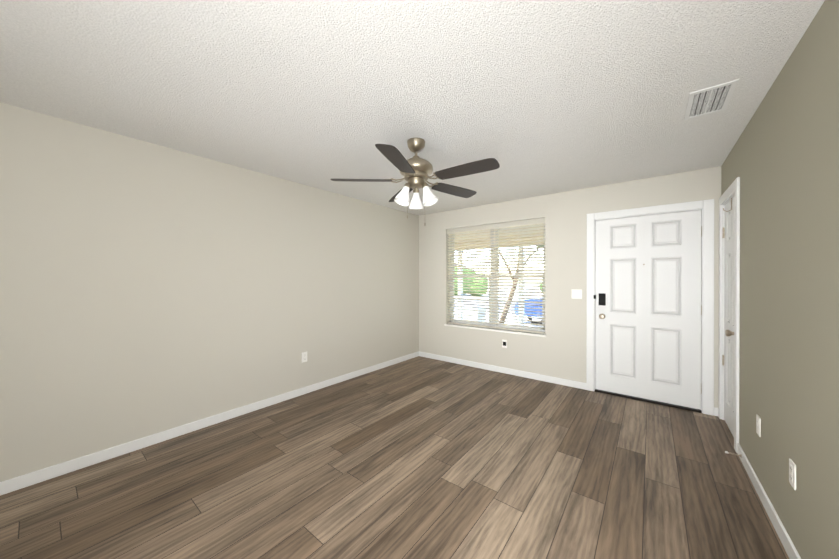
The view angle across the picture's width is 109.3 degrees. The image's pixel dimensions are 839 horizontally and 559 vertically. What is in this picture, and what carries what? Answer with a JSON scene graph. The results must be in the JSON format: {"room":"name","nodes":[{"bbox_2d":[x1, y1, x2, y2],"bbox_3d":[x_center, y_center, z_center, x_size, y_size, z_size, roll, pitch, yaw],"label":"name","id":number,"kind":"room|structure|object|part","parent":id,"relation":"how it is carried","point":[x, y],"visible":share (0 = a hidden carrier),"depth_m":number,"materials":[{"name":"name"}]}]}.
{"room":"empty living room","nodes":[
{"label":"empty living room","id":0,"kind":"room"},
{"bbox_2d":[0,102,418,481],"bbox_3d":[-1.571,0.116,3.301,0.150,2.440,5.290,0,0,38],"label":"wall","id":1,"kind":"structure","parent":0,"point":[147,288],"depth_m":2.46,"materials":[{"name":"beige paint"}]},
{"bbox_2d":[0,351,418,495],"bbox_3d":[-1.522,1.295,3.235,0.013,0.082,4.940,0,0,38],"label":"baseboard","id":2,"kind":"structure","parent":1,"relation":"attached to","point":[30,479],"depth_m":2.46,"materials":[{"name":"white wood"}]},
{"bbox_2d":[302,352,306,362],"bbox_3d":[-1.340,0.905,3.472,0.008,0.115,0.070,0,0,38],"label":"outlet","id":3,"kind":"object","parent":1,"relation":"attached to","point":[304,356],"visible":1,"depth_m":3.47,"materials":[{"name":"white plastic"}]},
{"bbox_2d":[0,356,788,558],"bbox_3d":[-0.085,1.389,2.055,4.330,0.100,5.440,0,0,38],"label":"floor","id":4,"kind":"structure","parent":0,"point":[419,457],"depth_m":1.94,"materials":[{"name":"brown wood"}]},
{"bbox_2d":[0,0,824,215],"bbox_3d":[-0.085,-1.161,2.048,4.330,0.120,5.440,0,0,38],"label":"ceiling","id":5,"kind":"structure","parent":0,"point":[534,98],"depth_m":1.65,"materials":[{"name":"white paint"}]},
{"bbox_2d":[331,137,499,225],"bbox_3d":[0.012,-0.767,2.368,1.262,0.670,1.294,0,0,38],"label":"ceiling fan","id":6,"kind":"object","parent":5,"relation":"hanging from","point":[416,170],"visible":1,"depth_m":2.30,"materials":[{"name":"brown wood"}]},
{"bbox_2d":[684,79,738,119],"bbox_3d":[1.787,-1.097,1.842,0.200,0.007,0.370,0,0,38],"label":"ceiling vent","id":7,"kind":"object","parent":5,"relation":"in","point":[710,100],"visible":1,"depth_m":1.82,"materials":[{"name":"silver metal"}]},
{"bbox_2d":[419,166,720,407],"bbox_3d":[1.522,0.113,4.121,3.730,2.440,0.200,0,0,38],"label":"wall","id":8,"kind":"structure","parent":0,"point":[558,350],"depth_m":3.83,"materials":[{"name":"beige paint"}]},
{"bbox_2d":[444,324,545,336],"bbox_3d":[1.091,0.736,4.440,1.570,0.028,0.228,0,0,38],"label":"window sill","id":9,"kind":"structure","parent":8,"relation":"attached to","point":[504,331],"depth_m":4.28,"materials":[{"name":"white wood"}]},
{"bbox_2d":[450,223,544,331],"bbox_3d":[1.121,-0.048,4.475,1.540,1.540,0.082,0,0,38],"label":"window","id":10,"kind":"structure","parent":8,"relation":"in","point":[503,326],"depth_m":4.45,"materials":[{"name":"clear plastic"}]},
{"bbox_2d":[447,218,544,333],"bbox_3d":[1.067,-0.049,4.406,1.530,1.534,0.078,0,0,38],"label":"window blinds","id":11,"kind":"object","parent":10,"relation":"attached to","point":[504,225],"visible":0.83,"depth_m":4.33,"materials":[{"name":"white plastic"}]},
{"bbox_2d":[419,351,585,389],"bbox_3d":[1.007,1.292,4.389,2.565,0.082,0.013,0,0,38],"label":"baseboard","id":12,"kind":"structure","parent":8,"relation":"attached to","point":[560,381],"depth_m":4.18,"materials":[{"name":"white wood"}]},
{"bbox_2d":[502,339,506,347],"bbox_3d":[1.210,0.913,4.234,0.070,0.115,0.008,0,0,38],"label":"outlet","id":13,"kind":"object","parent":8,"relation":"attached to","point":[504,343],"visible":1,"depth_m":4.23,"materials":[{"name":"white plastic"}]},
{"bbox_2d":[572,289,581,298],"bbox_3d":[1.933,0.179,3.663,0.116,0.115,0.018,0,0,38],"label":"light switch","id":14,"kind":"object","parent":8,"relation":"attached to","point":[576,293],"visible":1,"depth_m":3.67,"materials":[{"name":"white plastic"}]},
{"bbox_2d":[594,210,701,412],"bbox_3d":[2.475,0.318,3.286,0.956,2.036,0.151,0,0,38],"label":"front door","id":15,"kind":"structure","parent":8,"relation":"in","point":[648,336],"depth_m":3.25,"materials":[{"name":"white wood"}]},
{"bbox_3d":[2.475,0.400,3.286,0.956,1.872,0.151,0,0,38],"label":"front door hardware","id":16,"kind":"part","parent":15,"relation":"part of","materials":[{"name":"white wood"}]},
{"bbox_2d":[586,199,713,415],"bbox_3d":[2.515,0.272,3.338,1.102,2.126,0.218,0,0,38],"label":"door frame","id":17,"kind":"structure","parent":8,"relation":"attached to","point":[707,206],"depth_m":2.98,"materials":[{"name":"white wood"}]},
{"bbox_2d":[714,407,718,416],"bbox_3d":[2.910,1.296,2.911,0.050,0.082,0.013,0,0,38],"label":"baseboard","id":18,"kind":"structure","parent":8,"relation":"attached to","point":[715,411],"depth_m":2.91,"materials":[{"name":"white wood"}]},
{"bbox_2d":[721,0,838,558],"bbox_3d":[1.513,0.122,0.905,0.200,2.440,5.290,0,0,38],"label":"wall","id":19,"kind":"structure","parent":0,"point":[781,161],"depth_m":1.40,"materials":[{"name":"beige paint"}]},
{"bbox_2d":[722,198,733,365],"bbox_3d":[2.681,0.056,2.607,0.071,1.522,0.619,0,0,38],"label":"hardware piece","id":20,"kind":"object","parent":19,"relation":"attached to","point":[728,333],"visible":0.67,"depth_m":2.56,"materials":[{"name":"silver metal"}]},
{"bbox_2d":[718,177,739,452],"bbox_3d":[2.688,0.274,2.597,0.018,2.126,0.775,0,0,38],"label":"door frame","id":21,"kind":"structure","parent":19,"relation":"attached to","point":[732,189],"depth_m":2.33,"materials":[{"name":"white wood"}]},
{"bbox_2d":[724,196,734,436],"bbox_3d":[2.721,0.313,2.576,0.035,2.025,0.606,0,0,38],"label":"closet door","id":22,"kind":"structure","parent":19,"relation":"in","point":[729,322],"depth_m":2.65,"materials":[{"name":"white wood"}]},
{"bbox_2d":[725,451,741,457],"bbox_3d":[2.325,1.293,2.209,0.086,0.024,0.024,0,0,38],"label":"doorstop","id":23,"kind":"object","parent":19,"relation":"attached to","point":[727,452],"visible":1,"depth_m":2.21,"materials":[{"name":"silver metal"}]},
{"bbox_2d":[756,414,760,436],"bbox_3d":[2.133,0.919,1.876,0.008,0.115,0.070,0,0,38],"label":"outlet","id":24,"kind":"object","parent":19,"relation":"attached to","point":[758,425],"visible":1,"depth_m":1.86,"materials":[{"name":"white plastic"}]},
{"bbox_2d":[737,443,800,558],"bbox_3d":[1.175,1.302,0.648,0.013,0.082,4.164,0,0,38],"label":"baseboard","id":25,"kind":"structure","parent":19,"relation":"attached to","point":[787,544],"depth_m":1.67,"materials":[{"name":"white wood"}]},
{"bbox_2d":[789,458,795,489],"bbox_3d":[1.783,0.930,1.425,0.008,0.115,0.070,0,0,38],"label":"outlet","id":26,"kind":"object","parent":19,"relation":"attached to","point":[792,473],"visible":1,"depth_m":1.42,"materials":[{"name":"white plastic"}]},
{"label":"outside","id":27,"kind":"structure","parent":0,"visible":0},
{"bbox_2d":[454,286,541,326],"bbox_3d":[20.268,1.470,31.293,80.000,0.380,65.710,0,0,38],"label":"ground","id":28,"kind":"structure","parent":27,"point":[500,304],"depth_m":20.51,"materials":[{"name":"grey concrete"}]},
{"bbox_2d":[463,308,486,321],"bbox_3d":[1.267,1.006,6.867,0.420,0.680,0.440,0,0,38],"label":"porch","id":29,"kind":"object","parent":28,"relation":"on","point":[474,314],"depth_m":6.73,"materials":[{"name":"white"}]},
{"bbox_2d":[454,267,541,295],"bbox_3d":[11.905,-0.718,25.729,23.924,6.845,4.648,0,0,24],"label":"tree","id":30,"kind":"object","parent":28,"relation":"on","point":[474,284],"depth_m":27.17,"materials":[{"name":"green plant"}]},
{"bbox_2d":[455,223,543,324],"bbox_3d":[2.552,0.115,5.226,12.000,2.470,2.810,0,0,38],"label":"porch roof","id":31,"kind":"structure","parent":28,"relation":"on","point":[499,245],"depth_m":6.78,"materials":[{"name":"beige"}]},
{"bbox_2d":[499,245,543,322],"bbox_3d":[3.175,-1.016,8.632,3.961,5.334,2.793,0,0,38],"label":"tree","id":32,"kind":"object","parent":28,"relation":"on","point":[512,287],"depth_m":8.78,"materials":[{"name":"brown plant"}]},
{"bbox_2d":[514,297,541,325],"bbox_3d":[5.780,0.897,10.198,4.500,1.440,1.810,0,0,38],"label":"car","id":33,"kind":"object","parent":28,"relation":"on","point":[534,319],"depth_m":10.46,"materials":[{"name":"blue paint"}]}
]}

